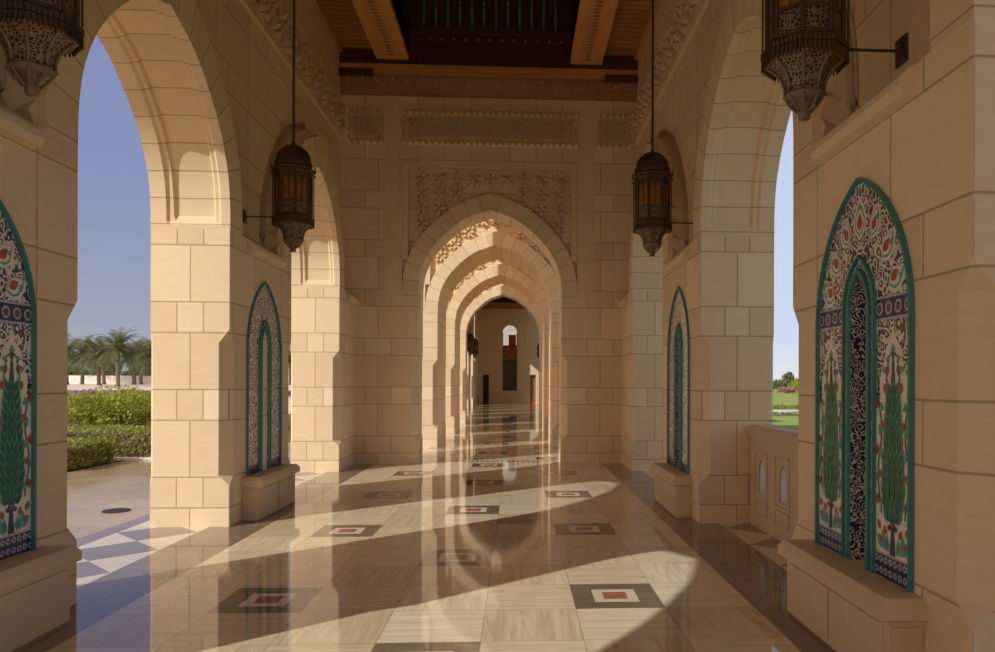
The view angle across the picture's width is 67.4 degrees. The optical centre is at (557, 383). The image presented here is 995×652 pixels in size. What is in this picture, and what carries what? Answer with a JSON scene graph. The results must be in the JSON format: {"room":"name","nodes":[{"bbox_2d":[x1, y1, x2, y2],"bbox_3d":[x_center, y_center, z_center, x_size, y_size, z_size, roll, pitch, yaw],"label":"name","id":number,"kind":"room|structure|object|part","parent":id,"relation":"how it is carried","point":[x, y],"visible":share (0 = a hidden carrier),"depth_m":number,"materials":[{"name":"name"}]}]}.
{"room":"mosque","nodes":[
{"label":"mosque","id":0,"kind":"room"},
{"bbox_2d":[67,443,290,538],"bbox_3d":[-3.042,1.590,25.676,12.600,0.001,71.904,0,0,-3],"label":"pavement","id":1,"kind":"structure","parent":0,"point":[124,484],"depth_m":10.48,"materials":[{"name":"stone"}]},
{"bbox_2d":[101,508,130,512],"bbox_3d":[-5.472,1.573,9.217,0.318,0.018,0.318,0,0,-3],"label":"drain cover","id":2,"kind":"object","parent":1,"relation":"on","point":[114,510],"visible":1,"depth_m":9.18,"materials":[{"name":"metal"}]},
{"bbox_2d":[113,457,150,459],"bbox_3d":[-7.988,1.549,15.339,2.700,0.050,0.120,0,0,-3],"label":"strip","id":3,"kind":"object","parent":1,"relation":"on","point":[114,458],"visible":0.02,"depth_m":15.25,"materials":[{"name":"beige stone"}]},
{"bbox_2d":[0,0,359,305],"bbox_3d":[-3.671,-2.612,1.984,0.945,8.400,26.138,0,0,-3],"label":"wall","id":4,"kind":"structure","parent":0,"point":[207,84],"depth_m":8.26,"materials":[{"name":"stone"}]},
{"bbox_3d":[-3.502,-1.696,4.256,0.355,0.330,1.220,0,0,-3],"label":"sill","id":5,"kind":"part","parent":4,"relation":"part of","materials":[{"name":"stone"}]},
{"bbox_2d":[0,0,84,96],"bbox_3d":[-3.202,-4.024,4.272,0.871,4.728,0.480,0,0,-3],"label":"lantern","id":6,"kind":"object","parent":4,"relation":"attached to","point":[35,35],"visible":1,"depth_m":4.20,"materials":[{"name":"brown metal"}]},
{"bbox_3d":[-3.030,-1.902,4.282,0.410,0.209,0.382,0,0,-3],"label":"lamp shade","id":7,"kind":"part","parent":6,"relation":"part of","materials":[{"name":"brown metal"}]},
{"bbox_3d":[-3.029,-2.201,4.282,0.422,0.128,0.392,0,0,-3],"label":"rosette panel","id":8,"kind":"part","parent":6,"relation":"part of","materials":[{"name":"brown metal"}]},
{"bbox_3d":[-3.517,-2.940,1.701,0.090,2.463,24.345,0,0,-3],"label":"roll moulding","id":9,"kind":"part","parent":4,"relation":"part of","materials":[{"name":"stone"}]},
{"bbox_3d":[-3.779,-1.697,9.348,0.355,0.330,1.220,0,0,-3],"label":"sill","id":10,"kind":"part","parent":4,"relation":"part of","materials":[{"name":"stone"}]},
{"bbox_2d":[242,0,315,251],"bbox_3d":[-3.504,-4.025,9.363,0.871,4.728,0.480,0,0,-3],"label":"lantern","id":11,"kind":"object","parent":4,"relation":"attached to","point":[292,172],"visible":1,"depth_m":9.26,"materials":[{"name":"brown metal"}]},
{"bbox_3d":[-3.930,-2.101,9.340,0.030,0.168,0.130,0,0,-3],"label":"wall plate","id":12,"kind":"part","parent":11,"relation":"part of","materials":[{"name":"brown metal"}]},
{"bbox_3d":[-3.760,-2.100,9.349,0.350,0.020,0.034,0,0,-3],"label":"bracket arm","id":13,"kind":"part","parent":11,"relation":"part of","materials":[{"name":"brown metal"}]},
{"bbox_3d":[-3.455,-2.447,9.243,0.151,0.310,0.003,0,0,40],"label":"glass pane","id":14,"kind":"part","parent":11,"relation":"part of","materials":[{"name":"orange glass"}]},
{"bbox_3d":[-3.320,-2.446,9.199,0.156,0.310,0.003,0,0,-3],"label":"glass pane","id":15,"kind":"part","parent":11,"relation":"part of","materials":[{"name":"orange glass"}]},
{"bbox_3d":[-3.331,-1.903,9.373,0.410,0.209,0.382,0,0,-3],"label":"lamp shade","id":16,"kind":"part","parent":11,"relation":"part of","materials":[{"name":"brown metal"}]},
{"bbox_3d":[-3.330,-2.202,9.373,0.422,0.128,0.392,0,0,-3],"label":"rosette panel","id":17,"kind":"part","parent":11,"relation":"part of","materials":[{"name":"brown metal"}]},
{"bbox_3d":[-3.322,-4.714,9.373,0.135,3.349,0.126,0,0,-3],"label":"hanging rod","id":18,"kind":"part","parent":11,"relation":"part of","materials":[{"name":"brown metal"}]},
{"bbox_3d":[-3.191,-2.446,9.257,0.003,0.310,0.151,0,0,44],"label":"glass pane","id":19,"kind":"part","parent":11,"relation":"part of","materials":[{"name":"orange glass"}]},
{"bbox_3d":[-4.056,-1.698,14.441,0.355,0.330,1.220,0,0,-3],"label":"sill","id":20,"kind":"part","parent":4,"relation":"part of","materials":[{"name":"stone"}]},
{"bbox_2d":[10,403,835,651],"bbox_3d":[-1.943,1.594,25.736,7.840,0.001,71.904,0,0,-3],"label":"floor","id":21,"kind":"structure","parent":0,"point":[495,556],"depth_m":6.32,"materials":[{"name":"beige stone"}]},
{"bbox_2d":[0,107,77,605],"bbox_3d":[-3.844,-0.062,4.238,0.860,3.300,2.240,0,0,-3],"label":"wall pier","id":22,"kind":"object","parent":21,"relation":"on","point":[39,186],"visible":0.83,"depth_m":5.07,"materials":[{"name":"stone"}]},
{"bbox_2d":[0,199,36,559],"bbox_3d":[-3.448,-0.096,4.259,0.126,2.370,1.250,0,0,-3],"label":"tile panel","id":23,"kind":"object","parent":22,"relation":"attached to","point":[18,306],"visible":1,"depth_m":4.71,"materials":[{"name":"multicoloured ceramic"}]},
{"bbox_2d":[0,545,81,651],"bbox_3d":[-3.300,1.339,4.268,0.240,0.500,1.520,0,0,-3],"label":"stone bench","id":24,"kind":"object","parent":21,"relation":"on","point":[34,584],"visible":1,"depth_m":4.60,"materials":[{"name":"stone"}]},
{"bbox_2d":[150,228,290,526],"bbox_3d":[-4.121,-0.063,9.330,0.860,3.300,2.240,0,0,-3],"label":"wall pier","id":25,"kind":"object","parent":21,"relation":"on","point":[204,283],"visible":0.94,"depth_m":8.22,"materials":[{"name":"stone"}]},
{"bbox_2d":[246,282,281,475],"bbox_3d":[-3.724,-0.097,9.352,0.126,2.370,1.250,0,0,-3],"label":"tile panel","id":26,"kind":"object","parent":25,"relation":"attached to","point":[263,311],"visible":1,"depth_m":9.21,"materials":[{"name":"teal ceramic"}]},
{"bbox_2d":[240,464,299,520],"bbox_3d":[-3.575,1.339,9.330,0.240,0.500,1.520,0,0,-3],"label":"stone bench","id":27,"kind":"object","parent":21,"relation":"on","point":[265,492],"visible":0.99,"depth_m":8.92,"materials":[{"name":"stone"}]},
{"bbox_2d":[290,288,355,471],"bbox_3d":[-4.396,-0.064,14.393,0.860,3.300,2.180,0,0,-3],"label":"wall pier","id":28,"kind":"object","parent":21,"relation":"on","point":[323,323],"visible":0.76,"depth_m":13.31,"materials":[{"name":"stone"}]},
{"bbox_2d":[467,357,470,406],"bbox_3d":[-6.335,-0.070,50.070,0.860,3.300,2.240,0,0,-3],"label":"wall pier","id":29,"kind":"object","parent":21,"relation":"on","point":[468,358],"visible":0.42,"depth_m":49.08,"materials":[{"name":"stone"}]},
{"bbox_2d":[470,360,474,404],"bbox_3d":[-6.612,-0.071,55.162,0.860,3.300,2.240,0,0,-3],"label":"wall pier","id":30,"kind":"object","parent":21,"relation":"on","point":[472,391],"visible":0.41,"depth_m":54.15,"materials":[{"name":"stone"}]},
{"bbox_2d":[424,460,554,461],"bbox_3d":[-1.372,1.594,15.228,2.720,0.001,0.240,0,0,-3],"label":"strip","id":31,"kind":"object","parent":21,"relation":"on","point":[538,460],"visible":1,"depth_m":15.16,"materials":[{"name":"brown stone"}]},
{"bbox_2d":[621,291,663,470],"bbox_3d":[1.735,-0.044,14.726,0.860,3.300,2.180,0,0,-3],"label":"wall pier","id":32,"kind":"object","parent":21,"relation":"on","point":[642,354],"visible":0.57,"depth_m":13.64,"materials":[{"name":"stone"}]},
{"bbox_2d":[650,463,692,517],"bbox_3d":[1.458,1.355,9.604,0.240,0.500,1.520,0,0,-3],"label":"stone bench","id":33,"kind":"object","parent":21,"relation":"on","point":[672,486],"visible":0.99,"depth_m":9.07,"materials":[{"name":"stone"}]},
{"bbox_2d":[662,236,773,522],"bbox_3d":[2.010,-0.044,9.663,0.860,3.300,2.240,0,0,-3],"label":"wall pier","id":34,"kind":"object","parent":21,"relation":"on","point":[726,283],"visible":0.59,"depth_m":8.55,"materials":[{"name":"stone"}]},
{"bbox_2d":[667,286,689,474],"bbox_3d":[1.614,-0.080,9.642,0.126,2.370,1.250,0,0,-3],"label":"tile panel","id":35,"kind":"object","parent":34,"relation":"attached to","point":[678,342],"visible":1,"depth_m":9.66,"materials":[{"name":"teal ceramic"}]},
{"bbox_2d":[748,425,797,540],"bbox_3d":[2.385,1.043,7.130,0.240,1.130,2.820,0,0,-3],"label":"stone parapet","id":36,"kind":"object","parent":21,"relation":"on","point":[774,450],"visible":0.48,"depth_m":7.71,"materials":[{"name":"stone"}]},
{"bbox_3d":[2.268,1.022,8.155,0.010,0.370,0.210,0,0,-3],"label":"alabaster pane","id":37,"kind":"part","parent":36,"relation":"part of","materials":[{"name":"white stone"}]},
{"bbox_3d":[2.289,1.095,7.180,0.016,0.705,2.374,0,0,-3],"label":"panel frame","id":38,"kind":"part","parent":36,"relation":"part of","materials":[{"name":"stone"}]},
{"bbox_3d":[2.303,1.022,7.506,0.010,0.370,0.210,0,0,-3],"label":"alabaster pane","id":39,"kind":"part","parent":36,"relation":"part of","materials":[{"name":"white stone"}]},
{"bbox_2d":[778,539,927,651],"bbox_3d":[1.733,1.356,4.541,0.240,0.500,1.520,0,0,-3],"label":"stone bench","id":40,"kind":"object","parent":21,"relation":"on","point":[850,607],"visible":1,"depth_m":4.28,"materials":[{"name":"stone"}]},
{"bbox_2d":[792,17,994,651],"bbox_3d":[2.287,-0.043,4.571,0.860,3.300,2.240,0,0,-3],"label":"wall pier","id":41,"kind":"object","parent":21,"relation":"on","point":[933,157],"visible":0.48,"depth_m":3.67,"materials":[{"name":"stone"}]},
{"bbox_2d":[814,177,914,592],"bbox_3d":[1.890,-0.079,4.549,0.126,2.370,1.250,0,0,-3],"label":"tile panel","id":42,"kind":"object","parent":41,"relation":"attached to","point":[865,320],"visible":1,"depth_m":4.42,"materials":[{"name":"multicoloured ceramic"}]},
{"bbox_2d":[467,317,473,359],"bbox_3d":[-6.050,-2.619,44.977,0.860,8.400,20.400,0,0,-3],"label":"wall","id":43,"kind":"structure","parent":0,"point":[472,320],"depth_m":53.14,"materials":[{"name":"stone"}]},
{"bbox_2d":[467,322,474,355],"bbox_3d":[-5.441,-4.031,45.010,0.871,4.728,0.480,0,0,-3],"label":"lantern","id":44,"kind":"object","parent":43,"relation":"hanging from","point":[470,349],"visible":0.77,"depth_m":44.89,"materials":[{"name":"brown metal"}]},
{"bbox_2d":[472,339,478,358],"bbox_3d":[-5.718,-4.032,50.103,0.871,4.728,0.480,0,0,-3],"label":"lantern","id":45,"kind":"object","parent":43,"relation":"hanging from","point":[475,352],"visible":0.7,"depth_m":49.98,"materials":[{"name":"brown metal"}]},
{"bbox_2d":[474,312,477,403],"bbox_3d":[-6.776,-2.447,58.313,0.860,8.050,3.610,0,0,-3],"label":"wall","id":46,"kind":"structure","parent":0,"point":[476,314],"depth_m":58.42,"materials":[{"name":"stone"}]},
{"bbox_2d":[311,0,659,101],"bbox_3d":[-0.618,-6.917,1.848,8.200,2.470,25.960,0,0,-3],"label":"ceiling","id":47,"kind":"structure","parent":0,"point":[576,50],"depth_m":14.38,"materials":[{"name":"brown wood"}]},
{"bbox_3d":[-3.487,-6.421,1.812,0.070,0.080,25.720,0,0,-3],"label":"wall trim","id":48,"kind":"part","parent":47,"relation":"part of","materials":[{"name":"brown wood"}]},
{"bbox_3d":[-0.625,-6.627,1.968,8.200,0.350,25.720,0,0,-3],"label":"plank panel","id":49,"kind":"part","parent":47,"relation":"part of","materials":[{"name":"brown wood"}]},
{"bbox_3d":[-1.315,-6.079,14.619,6.120,0.170,0.380,0,0,-3],"label":"cornice rail","id":50,"kind":"part","parent":47,"relation":"part of","materials":[{"name":"brown wood"}]},
{"bbox_3d":[-1.317,-5.849,14.644,5.900,0.330,0.330,0,0,-3],"label":"cornice","id":51,"kind":"part","parent":47,"relation":"part of","materials":[{"name":"brown wood"}]},
{"bbox_3d":[-1.296,-7.304,14.350,3.120,1.100,0.080,0,0,-3],"label":"rail","id":52,"kind":"part","parent":47,"relation":"part of","materials":[{"name":"brown wood"}]},
{"bbox_3d":[2.235,-6.403,2.123,0.070,0.080,25.720,0,0,-3],"label":"wall trim","id":53,"kind":"part","parent":47,"relation":"part of","materials":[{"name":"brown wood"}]},
{"bbox_2d":[340,95,636,463],"bbox_3d":[-1.354,-3.154,15.168,7.000,9.500,0.960,0,0,-3],"label":"wall","id":54,"kind":"structure","parent":0,"point":[416,173],"depth_m":14.83,"materials":[{"name":"stone"}]},
{"bbox_3d":[-1.330,-4.217,14.799,5.673,2.424,0.220,0,0,-3],"label":"carved panel","id":55,"kind":"part","parent":54,"relation":"part of","materials":[{"name":"stone"}]},
{"bbox_3d":[-1.335,-3.694,14.852,4.160,3.980,0.113,0,0,-3],"label":"frame","id":56,"kind":"part","parent":54,"relation":"part of","materials":[{"name":"stone"}]},
{"bbox_2d":[422,219,558,446],"bbox_3d":[-1.597,-3.155,19.635,7.000,9.500,2.213,0,0,-3],"label":"wall","id":57,"kind":"structure","parent":0,"point":[479,244],"depth_m":18.62,"materials":[{"name":"stone"}]},
{"bbox_3d":[-1.539,-3.407,18.587,3.470,1.905,0.113,0,0,-3],"label":"frame","id":58,"kind":"part","parent":57,"relation":"part of","materials":[{"name":"stone"}]},
{"bbox_3d":[-1.538,-3.644,18.591,3.101,1.276,0.104,0,0,-3],"label":"carved panel","id":59,"kind":"part","parent":57,"relation":"part of","materials":[{"name":"stone"}]},
{"bbox_2d":[445,260,548,433],"bbox_3d":[-1.873,-3.156,24.728,7.000,9.500,2.213,0,0,-3],"label":"wall","id":60,"kind":"structure","parent":0,"point":[483,277],"depth_m":23.71,"materials":[{"name":"stone"}]},
{"bbox_3d":[-1.815,-3.645,23.683,3.101,1.276,0.104,0,0,-3],"label":"carved panel","id":61,"kind":"part","parent":60,"relation":"part of","materials":[{"name":"stone"}]},
{"bbox_2d":[460,284,542,424],"bbox_3d":[-2.114,-3.157,29.146,7.000,9.500,0.863,0,0,-3],"label":"wall","id":62,"kind":"structure","parent":0,"point":[501,290],"depth_m":28.73,"materials":[{"name":"stone"}]},
{"bbox_2d":[481,296,525,308],"bbox_3d":[-2.950,-7.274,44.775,8.200,2.470,31.060,0,0,-3],"label":"ceiling","id":63,"kind":"structure","parent":0,"point":[503,302],"depth_m":59.92,"materials":[{"name":"brown wood"}]},
{"bbox_3d":[-3.785,-6.437,60.092,6.120,0.170,0.380,0,0,-3],"label":"cornice rail","id":64,"kind":"part","parent":63,"relation":"part of","materials":[{"name":"brown wood"}]},
{"bbox_3d":[-3.787,-6.207,60.117,5.900,0.330,0.330,0,0,-3],"label":"cornice","id":65,"kind":"part","parent":63,"relation":"part of","materials":[{"name":"brown wood"}]},
{"bbox_2d":[477,309,538,402],"bbox_3d":[-3.820,-2.912,60.531,8.000,9.000,0.500,0,0,-3],"label":"wall","id":66,"kind":"structure","parent":0,"point":[492,323],"depth_m":60.26,"materials":[{"name":"stone"}]},
{"bbox_2d":[483,375,488,402],"bbox_3d":[-5.788,0.431,60.420,0.480,2.300,0.110,0,0,-3],"label":"door","id":67,"kind":"structure","parent":66,"relation":"in","point":[485,377],"depth_m":60.42,"materials":[{"name":"brown wood"}]},
{"bbox_2d":[502,325,516,390],"bbox_3d":[-3.855,-2.112,60.480,1.170,5.400,0.120,0,0,-3],"label":"window","id":68,"kind":"structure","parent":66,"relation":"in","point":[509,332],"depth_m":60.48,"materials":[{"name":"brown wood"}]},
{"bbox_3d":[-3.855,-1.762,60.450,1.170,4.700,0.060,0,0,-3],"label":"frame","id":69,"kind":"part","parent":68,"relation":"part of","materials":[{"name":"brown wood"}]},
{"bbox_3d":[-3.852,-3.937,60.525,1.170,1.750,0.030,0,0,-3],"label":"pane","id":70,"kind":"part","parent":68,"relation":"part of","materials":[{"name":"white glass"}]},
{"bbox_3d":[-3.652,-3.187,60.485,0.600,1.550,0.050,0,0,-3],"label":"red panel","id":71,"kind":"part","parent":68,"relation":"part of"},
{"bbox_2d":[530,375,535,402],"bbox_3d":[-1.994,0.444,60.626,0.480,2.300,0.110,0,0,-3],"label":"door","id":72,"kind":"structure","parent":66,"relation":"in","point":[532,377],"depth_m":60.61,"materials":[{"name":"brown wood"}]},
{"bbox_2d":[617,0,994,307],"bbox_3d":[2.375,-2.592,2.313,0.945,8.400,26.138,0,0,-3],"label":"wall","id":73,"kind":"structure","parent":0,"point":[720,124],"depth_m":8.31,"materials":[{"name":"stone"}]},
{"bbox_3d":[1.401,-1.681,14.738,0.355,0.330,1.220,0,0,-3],"label":"sill","id":74,"kind":"part","parent":73,"relation":"part of","materials":[{"name":"stone"}]},
{"bbox_2d":[632,0,692,256],"bbox_3d":[1.418,-4.010,9.630,0.871,4.728,0.480,0,0,-3],"label":"lantern","id":75,"kind":"object","parent":73,"relation":"attached to","point":[652,179],"visible":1,"depth_m":9.49,"materials":[{"name":"brown metal"}]},
{"bbox_3d":[1.108,-2.432,9.491,0.151,0.310,0.003,0,0,40],"label":"glass pane","id":76,"kind":"part","parent":75,"relation":"part of","materials":[{"name":"orange glass"}]},
{"bbox_3d":[1.232,-1.888,9.621,0.410,0.209,0.382,0,0,-3],"label":"lamp shade","id":77,"kind":"part","parent":75,"relation":"part of","materials":[{"name":"brown metal"}]},
{"bbox_3d":[1.241,-4.700,9.621,0.135,3.349,0.126,0,0,-3],"label":"hanging rod","id":78,"kind":"part","parent":75,"relation":"part of","materials":[{"name":"brown metal"}]},
{"bbox_3d":[1.233,-2.188,9.621,0.422,0.128,0.392,0,0,-3],"label":"rosette panel","id":79,"kind":"part","parent":75,"relation":"part of","materials":[{"name":"brown metal"}]},
{"bbox_3d":[1.243,-2.432,9.447,0.156,0.310,0.003,0,0,-3],"label":"glass pane","id":80,"kind":"part","parent":75,"relation":"part of","materials":[{"name":"orange glass"}]},
{"bbox_3d":[1.372,-2.431,9.505,0.003,0.310,0.151,0,0,44],"label":"glass pane","id":81,"kind":"part","parent":75,"relation":"part of","materials":[{"name":"orange glass"}]},
{"bbox_3d":[1.662,-2.083,9.644,0.350,0.020,0.034,0,0,-3],"label":"bracket arm","id":82,"kind":"part","parent":75,"relation":"part of","materials":[{"name":"brown metal"}]},
{"bbox_3d":[1.678,-1.680,9.645,0.355,0.330,1.220,0,0,-3],"label":"sill","id":83,"kind":"part","parent":73,"relation":"part of","materials":[{"name":"stone"}]},
{"bbox_3d":[2.255,-2.922,2.015,0.090,2.463,24.345,0,0,-3],"label":"roll moulding","id":84,"kind":"part","parent":73,"relation":"part of","materials":[{"name":"stone"}]},
{"bbox_2d":[760,0,907,121],"bbox_3d":[1.695,-3.969,4.538,0.871,4.728,0.480,0,0,-3],"label":"lantern","id":85,"kind":"object","parent":73,"relation":"attached to","point":[805,40],"visible":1,"depth_m":4.42,"materials":[{"name":"brown metal"}]},
{"bbox_3d":[1.385,-2.391,4.398,0.151,0.310,0.003,0,0,40],"label":"glass pane","id":86,"kind":"part","parent":85,"relation":"part of","materials":[{"name":"orange glass"}]},
{"bbox_3d":[1.510,-2.147,4.528,0.422,0.128,0.392,0,0,-3],"label":"rosette panel","id":87,"kind":"part","parent":85,"relation":"part of","materials":[{"name":"brown metal"}]},
{"bbox_3d":[1.509,-1.847,4.528,0.410,0.209,0.382,0,0,-3],"label":"lamp shade","id":88,"kind":"part","parent":85,"relation":"part of","materials":[{"name":"brown metal"}]},
{"bbox_3d":[1.939,-2.042,4.552,0.350,0.020,0.034,0,0,-3],"label":"bracket arm","id":89,"kind":"part","parent":85,"relation":"part of","materials":[{"name":"brown metal"}]},
{"bbox_3d":[2.108,-2.042,4.561,0.030,0.168,0.130,0,0,-3],"label":"wall plate","id":90,"kind":"part","parent":85,"relation":"part of","materials":[{"name":"brown metal"}]},
{"bbox_3d":[1.955,-1.679,4.553,0.355,0.330,1.220,0,0,-3],"label":"sill","id":91,"kind":"part","parent":73,"relation":"part of","materials":[{"name":"stone"}]},
{"label":"outside","id":92,"kind":"structure","parent":0,"visible":0},
{"bbox_2d":[773,389,797,429],"bbox_3d":[190.767,2.355,213.168,394.800,0.950,435.000,0,0,-3],"label":"lawn","id":93,"kind":"structure","parent":92,"point":[788,422],"depth_m":53.49,"materials":[{"name":"green plant"}]},
{"bbox_2d":[773,379,787,391],"bbox_3d":[33.499,0.327,114.112,4.581,2.186,2.631,0,0,-3],"label":"shrub","id":94,"kind":"object","parent":93,"relation":"on","point":[777,383],"visible":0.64,"depth_m":113.55,"materials":[{"name":"green plant"}]},
{"bbox_2d":[773,411,797,415],"bbox_3d":[17.307,1.833,44.908,18.104,0.324,0.911,0,0,-3],"label":"clipped hedge","id":95,"kind":"object","parent":93,"relation":"on","point":[793,412],"visible":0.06,"depth_m":44.60,"materials":[{"name":"green plant"}]},
{"bbox_2d":[773,410,797,414],"bbox_3d":[42.098,1.976,50.111,80.000,0.069,7.290,0,0,-3],"label":"path","id":96,"kind":"structure","parent":93,"relation":"on","point":[779,411],"depth_m":49.90,"materials":[{"name":"beige concrete"}]},
{"bbox_2d":[773,404,797,408],"bbox_3d":[16.792,1.700,54.490,18.094,0.419,1.132,0,0,-3],"label":"clipped hedge","id":97,"kind":"object","parent":93,"relation":"on","point":[776,406],"visible":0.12,"depth_m":54.29,"materials":[{"name":"green plant"}]},
{"bbox_2d":[777,386,795,392],"bbox_3d":[33.355,0.925,107.735,2.840,1.066,2.470,0,0,-3],"label":"shrub","id":98,"kind":"object","parent":93,"relation":"on","point":[783,389],"visible":1,"depth_m":107.18,"materials":[{"name":"pink plant"}]},
{"bbox_2d":[781,371,794,387],"bbox_3d":[36.852,-0.366,118.079,2.767,3.572,2.923,0,0,-3],"label":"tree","id":99,"kind":"object","parent":93,"relation":"on","point":[788,378],"visible":0.62,"depth_m":117.40,"materials":[{"name":"green plant"}]},
{"bbox_2d":[788,378,798,390],"bbox_3d":[37.460,0.161,112.169,5.419,2.535,2.644,0,0,-3],"label":"shrub","id":100,"kind":"object","parent":93,"relation":"on","point":[795,383],"visible":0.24,"depth_m":112.11,"materials":[{"name":"green plant"}]},
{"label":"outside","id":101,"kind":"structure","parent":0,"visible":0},
{"bbox_2d":[67,414,290,471],"bbox_3d":[-33.660,1.406,7.685,54.700,0.232,49.000,0,0,-3],"label":"garden","id":102,"kind":"object","parent":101,"point":[289,415],"depth_m":15.44,"materials":[{"name":"soil"}]},
{"bbox_2d":[67,435,117,469],"bbox_3d":[-10.611,1.296,13.894,3.741,0.576,2.061,0,0,-3],"label":"clipped hedge","id":103,"kind":"object","parent":102,"relation":"on","point":[83,452],"visible":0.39,"depth_m":14.17,"materials":[{"name":"green plant"}]},
{"bbox_2d":[67,384,150,426],"bbox_3d":[-12.861,0.812,20.874,4.085,1.571,3.616,0,0,-3],"label":"leafy bush","id":104,"kind":"object","parent":102,"relation":"on","point":[94,408],"visible":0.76,"depth_m":20.25,"materials":[{"name":"green plant"}]},
{"bbox_2d":[67,423,150,456],"bbox_3d":[-10.659,1.258,16.610,7.609,0.673,2.233,0,0,-3],"label":"clipped hedge","id":105,"kind":"object","parent":102,"relation":"on","point":[132,441],"visible":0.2,"depth_m":15.73,"materials":[{"name":"green plant"}]},
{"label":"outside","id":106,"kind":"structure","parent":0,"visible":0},
{"bbox_2d":[67,384,290,413],"bbox_3d":[-265.134,0.046,212.874,494.700,1.029,386.100,0,0,-3],"label":"sand","id":107,"kind":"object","parent":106,"point":[80,387],"visible":0.02,"depth_m":87.33,"materials":[{"name":"beige sand"}]},
{"bbox_2d":[68,365,79,374],"bbox_3d":[-95.187,-1.761,145.281,5.220,3.779,4.459,0,0,-3],"label":"tree","id":108,"kind":"object","parent":107,"relation":"on","point":[70,370],"visible":0.23,"depth_m":143.96,"materials":[{"name":"green plant"}]},
{"bbox_2d":[67,333,87,384],"bbox_3d":[-71.475,-3.498,108.013,6.912,7.422,7.067,0,0,28],"label":"date palm","id":109,"kind":"object","parent":107,"relation":"on","point":[70,354],"visible":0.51,"depth_m":107.86,"materials":[{"name":"green plant"}]},
{"bbox_2d":[67,334,106,383],"bbox_3d":[-75.349,-3.879,118.292,7.774,8.164,7.603,0,0,-21],"label":"date palm","id":110,"kind":"object","parent":107,"relation":"on","point":[84,351],"visible":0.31,"depth_m":117.74,"materials":[{"name":"green plant"}]},
{"bbox_2d":[70,336,124,384],"bbox_3d":[-62.177,-3.083,100.610,6.847,6.765,7.222,0,0,-5],"label":"date palm","id":111,"kind":"object","parent":107,"relation":"on","point":[93,356],"visible":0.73,"depth_m":100.12,"materials":[{"name":"green plant"}]},
{"bbox_2d":[89,364,121,375],"bbox_3d":[-88.021,-1.862,145.418,5.883,4.127,4.930,0,0,-3],"label":"tree","id":112,"kind":"object","parent":107,"relation":"on","point":[111,373],"visible":0.23,"depth_m":144.21,"materials":[{"name":"green plant"}]},
{"bbox_2d":[82,336,129,383],"bbox_3d":[-78.270,-3.945,127.901,8.843,8.284,8.384,0,0,-22],"label":"date palm","id":113,"kind":"object","parent":107,"relation":"on","point":[103,374],"visible":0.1,"depth_m":127.61,"materials":[{"name":"green plant"}]},
{"bbox_2d":[91,327,144,386],"bbox_3d":[-54.032,-3.320,91.259,6.352,7.556,6.285,0,0,-14],"label":"date palm","id":114,"kind":"object","parent":107,"relation":"on","point":[119,339],"visible":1,"depth_m":90.83,"materials":[{"name":"green plant"}]},
{"bbox_2d":[120,370,129,375],"bbox_3d":[-88.738,-1.330,153.248,5.700,2.969,4.530,0,0,-3],"label":"tree","id":115,"kind":"object","parent":107,"relation":"on","point":[126,372],"visible":0.13,"depth_m":151.91,"materials":[{"name":"green plant"}]},
{"bbox_2d":[105,337,150,384],"bbox_3d":[-63.169,-3.485,110.904,7.546,7.456,7.958,0,0,-31],"label":"date palm","id":116,"kind":"object","parent":107,"relation":"on","point":[133,371],"visible":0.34,"depth_m":110.56,"materials":[{"name":"green plant"}]},
{"bbox_2d":[120,339,150,383],"bbox_3d":[-68.899,-3.674,122.414,7.421,7.793,7.257,0,0,18],"label":"date palm","id":117,"kind":"object","parent":107,"relation":"on","point":[132,341],"visible":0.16,"depth_m":122.25,"materials":[{"name":"green plant"}]},
{"bbox_2d":[130,366,150,375],"bbox_3d":[-81.142,-1.735,145.788,5.407,3.827,5.348,0,0,-3],"label":"tree","id":118,"kind":"object","parent":107,"relation":"on","point":[137,373],"visible":0.11,"depth_m":144.88,"materials":[{"name":"green plant"}]},
{"bbox_2d":[131,337,150,377],"bbox_3d":[-54.589,-2.931,100.066,6.219,6.531,6.082,0,0,-7],"label":"tree","id":119,"kind":"object","parent":107,"relation":"on","point":[143,368],"visible":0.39,"depth_m":99.02,"materials":[{"name":"green plant"}]},
{"bbox_2d":[68,375,288,383],"bbox_3d":[-87.816,-0.456,131.728,120.000,1.950,0.600,0,0,-3],"label":"wall","id":120,"kind":"structure","parent":107,"relation":"on","point":[73,379],"depth_m":131.88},
{"bbox_2d":[68,389,290,396],"bbox_3d":[-34.618,0.730,55.704,30.146,0.639,5.293,0,0,-3],"label":"flowers","id":121,"kind":"object","parent":107,"relation":"on","point":[71,391],"visible":0.06,"depth_m":54.53,"materials":[{"name":"plant"}]},
{"bbox_2d":[288,346,290,384],"bbox_3d":[-42.381,-3.036,118.112,6.220,6.680,6.361,0,0,31],"label":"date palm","id":122,"kind":"object","parent":107,"relation":"on","point":[289,383],"visible":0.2,"depth_m":117.72,"materials":[{"name":"green plant"}]}
]}

